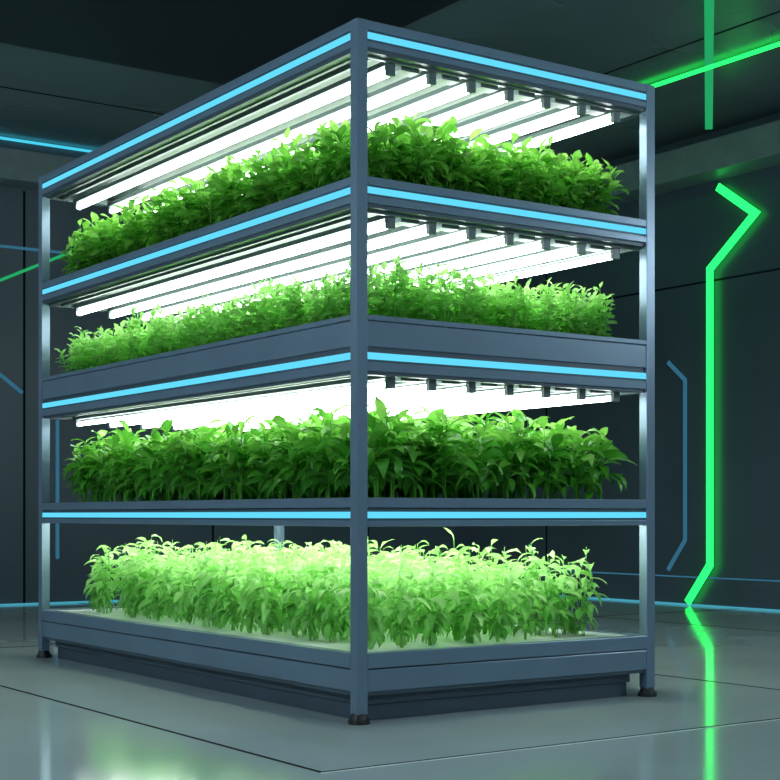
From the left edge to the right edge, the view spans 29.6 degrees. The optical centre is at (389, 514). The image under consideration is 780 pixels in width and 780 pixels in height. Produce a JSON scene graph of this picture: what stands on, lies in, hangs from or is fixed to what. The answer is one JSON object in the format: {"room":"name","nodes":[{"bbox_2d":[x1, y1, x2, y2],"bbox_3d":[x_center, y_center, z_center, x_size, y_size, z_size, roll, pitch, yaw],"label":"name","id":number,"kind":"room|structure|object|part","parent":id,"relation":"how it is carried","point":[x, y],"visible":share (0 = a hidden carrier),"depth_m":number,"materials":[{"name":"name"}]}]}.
{"room":"indoor vertical farm","nodes":[
{"label":"indoor vertical farm","id":0,"kind":"room"},
{"bbox_2d":[0,139,454,603],"bbox_3d":[-5.016,-1.410,13.783,13.960,4.600,0.200,0,0,-35],"label":"wall","id":1,"kind":"structure","parent":0,"point":[78,542],"depth_m":14.80,"materials":[{"name":"black metal"}]},
{"bbox_2d":[0,373,23,393],"bbox_3d":[-4.165,-1.609,14.241,1.298,0.831,0.014,0,0,-35],"label":"diagonal neon line","id":2,"kind":"object","parent":1,"relation":"attached to","point":[2,376],"visible":1,"depth_m":14.53,"materials":[{"name":"blue plastic"}]},
{"bbox_2d":[0,245,60,253],"bbox_3d":[-5.184,-2.640,13.535,6.000,0.025,0.014,0,0,-35],"label":"blue neon line","id":3,"kind":"object","parent":1,"relation":"attached to","point":[1,246],"visible":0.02,"depth_m":14.61,"materials":[{"name":"blue plastic"}]},
{"bbox_2d":[0,252,67,281],"bbox_3d":[-4.401,-2.359,14.077,3.909,1.108,0.014,0,0,-35],"label":"green neon line","id":4,"kind":"object","parent":1,"relation":"attached to","point":[61,255],"visible":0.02,"depth_m":14.62,"materials":[{"name":"green plastic"}]},
{"bbox_2d":[0,147,76,190],"bbox_3d":[-4.921,-3.380,13.514,13.410,0.300,0.350,0,0,-35],"label":"trim","id":5,"kind":"structure","parent":1,"relation":"attached to","point":[22,169],"depth_m":14.29,"materials":[{"name":"grey metal"}]},
{"bbox_2d":[56,420,58,558],"bbox_3d":[-3.339,-0.335,14.812,0.035,1.550,0.014,0,0,-35],"label":"blue neon line","id":6,"kind":"object","parent":1,"relation":"attached to","point":[57,421],"visible":0.64,"depth_m":14.81,"materials":[{"name":"blue plastic"}]},
{"bbox_2d":[0,600,118,605],"bbox_3d":[-4.880,0.882,13.737,13.730,0.016,0.030,0,0,-35],"label":"baseboard","id":7,"kind":"structure","parent":1,"relation":"attached to","point":[112,600],"depth_m":14.77,"materials":[{"name":"blue plastic"}]},
{"bbox_2d":[23,191,368,602],"bbox_3d":[-4.777,-1.160,13.825,11.024,4.100,0.004,0,0,-35],"label":"panel seam","id":8,"kind":"object","parent":1,"relation":"attached to","point":[23,191],"visible":0.33,"depth_m":14.62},
{"bbox_2d":[0,597,779,779],"bbox_3d":[1.942,0.989,9.142,20.116,0.202,21.193,0,0,-35],"label":"floor","id":9,"kind":"structure","parent":0,"point":[41,738],"depth_m":6.18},
{"bbox_2d":[36,17,656,724],"bbox_3d":[-0.449,-0.610,8.236,1.794,3.000,3.660,0,0,-35],"label":"rack","id":10,"kind":"object","parent":9,"relation":"on","point":[362,72],"visible":0.81,"depth_m":7.07,"materials":[{"name":"metal"}]},
{"bbox_2d":[55,260,349,372],"label":"plants","id":11,"kind":"object","parent":10,"relation":"in","point":[281,306],"depth_m":7.50,"materials":[{"name":"green plant"}]},
{"bbox_2d":[58,118,349,274],"label":"plants","id":12,"kind":"object","parent":10,"relation":"on","point":[271,180],"depth_m":7.43,"materials":[{"name":"green plant"}]},
{"bbox_2d":[84,528,609,649],"bbox_3d":[-0.444,0.329,8.169,1.573,0.536,3.360,0,0,-35],"label":"seedlings","id":13,"kind":"object","parent":10,"relation":"in","point":[273,590],"visible":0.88,"depth_m":7.27,"materials":[{"name":"green plant"}]},
{"bbox_2d":[63,396,638,501],"bbox_3d":[-0.435,-0.302,8.198,1.688,0.471,3.497,0,0,-35],"label":"plants","id":14,"kind":"object","parent":10,"relation":"in","point":[310,458],"visible":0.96,"depth_m":7.09,"materials":[{"name":"green plant"}]},
{"bbox_2d":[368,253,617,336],"label":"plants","id":15,"kind":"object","parent":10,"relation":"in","point":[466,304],"depth_m":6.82,"materials":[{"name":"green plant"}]},
{"bbox_2d":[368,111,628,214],"label":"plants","id":16,"kind":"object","parent":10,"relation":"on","point":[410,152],"depth_m":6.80,"materials":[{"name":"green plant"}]},
{"bbox_2d":[322,719,779,772],"bbox_3d":[3.054,0.889,7.359,8.005,0.002,0.008,0,0,-35],"label":"floor seam","id":17,"kind":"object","parent":9,"relation":"attached to","point":[775,719],"depth_m":5.63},
{"bbox_2d":[0,0,779,176],"bbox_3d":[-0.074,-3.800,6.823,14.160,0.220,17.270,0,0,-35],"label":"ceiling","id":18,"kind":"structure","parent":0,"point":[158,56],"depth_m":11.65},
{"bbox_2d":[0,136,92,151],"bbox_3d":[-4.849,-3.691,13.719,13.560,0.022,0.025,0,0,-35],"label":"cyan neon line","id":19,"kind":"object","parent":18,"relation":"attached to","point":[1,138],"visible":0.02,"depth_m":14.69,"materials":[{"name":"blue plastic"}]},
{"bbox_3d":[-1.088,-3.700,9.728,3.600,0.020,5.200,0,0,-35],"label":"dark panel","id":20,"kind":"part","parent":18,"relation":"part of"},
{"bbox_2d":[0,11,779,114],"bbox_3d":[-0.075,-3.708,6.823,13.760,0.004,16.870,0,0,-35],"label":"ceiling beam","id":21,"kind":"structure","parent":18,"relation":"attached to","point":[777,11],"depth_m":12.13,"materials":[{"name":"grey metal"}]},
{"bbox_2d":[704,0,713,129],"bbox_3d":[2.546,-3.697,11.770,0.070,0.014,4.797,0,0,12],"label":"neon line","id":22,"kind":"object","parent":18,"relation":"attached to","point":[708,4],"visible":1,"depth_m":11.85,"materials":[{"name":"green plastic"}]},
{"bbox_2d":[652,42,779,87],"bbox_3d":[4.234,-3.680,9.806,0.050,0.017,16.470,0,0,-35],"label":"long neon line","id":23,"kind":"object","parent":18,"relation":"attached to","point":[777,44],"visible":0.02,"depth_m":12.05,"materials":[{"name":"green plastic"}]},
{"bbox_2d":[455,113,779,609],"bbox_3d":[5.664,-1.410,10.797,0.200,4.600,17.270,0,0,-35],"label":"wall","id":24,"kind":"structure","parent":0,"point":[693,224],"depth_m":14.47,"materials":[{"name":"black metal"}]},
{"bbox_2d":[475,566,779,581],"bbox_3d":[5.575,0.610,10.735,0.014,0.014,16.670,0,0,-35],"label":"accent line","id":25,"kind":"object","parent":24,"relation":"attached to","point":[477,566],"visible":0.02,"depth_m":14.51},
{"bbox_2d":[546,268,779,566],"bbox_3d":[5.580,-1.160,10.739,0.004,4.100,16.870,0,0,-35],"label":"panel seam","id":26,"kind":"object","parent":24,"relation":"attached to","point":[776,269],"visible":0.12,"depth_m":14.58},
{"bbox_2d":[558,595,779,611],"bbox_3d":[5.569,0.882,10.731,0.030,0.016,16.870,0,0,-35],"label":"baseboard","id":27,"kind":"structure","parent":24,"relation":"attached to","point":[558,595],"depth_m":14.42,"materials":[{"name":"blue plastic"}]},
{"bbox_2d":[666,361,686,570],"bbox_3d":[2.850,-0.492,14.670,0.014,2.108,0.269,0,0,-35],"label":"strip","id":28,"kind":"object","parent":24,"relation":"attached to","point":[669,363],"visible":1,"depth_m":14.57,"materials":[{"name":"blue plastic"}]},
{"bbox_2d":[583,120,779,208],"bbox_3d":[5.438,-3.380,10.640,0.350,0.300,16.870,0,0,-35],"label":"ceiling beam","id":29,"kind":"structure","parent":24,"relation":"attached to","point":[758,147],"depth_m":13.92,"materials":[{"name":"grey metal"}]},
{"bbox_2d":[685,183,759,604],"bbox_3d":[3.175,-1.149,14.119,0.019,4.064,0.952,0,0,-35],"label":"strip","id":30,"kind":"object","parent":24,"relation":"attached to","point":[752,211],"visible":1,"depth_m":14.22,"materials":[{"name":"green plastic"}]}
]}

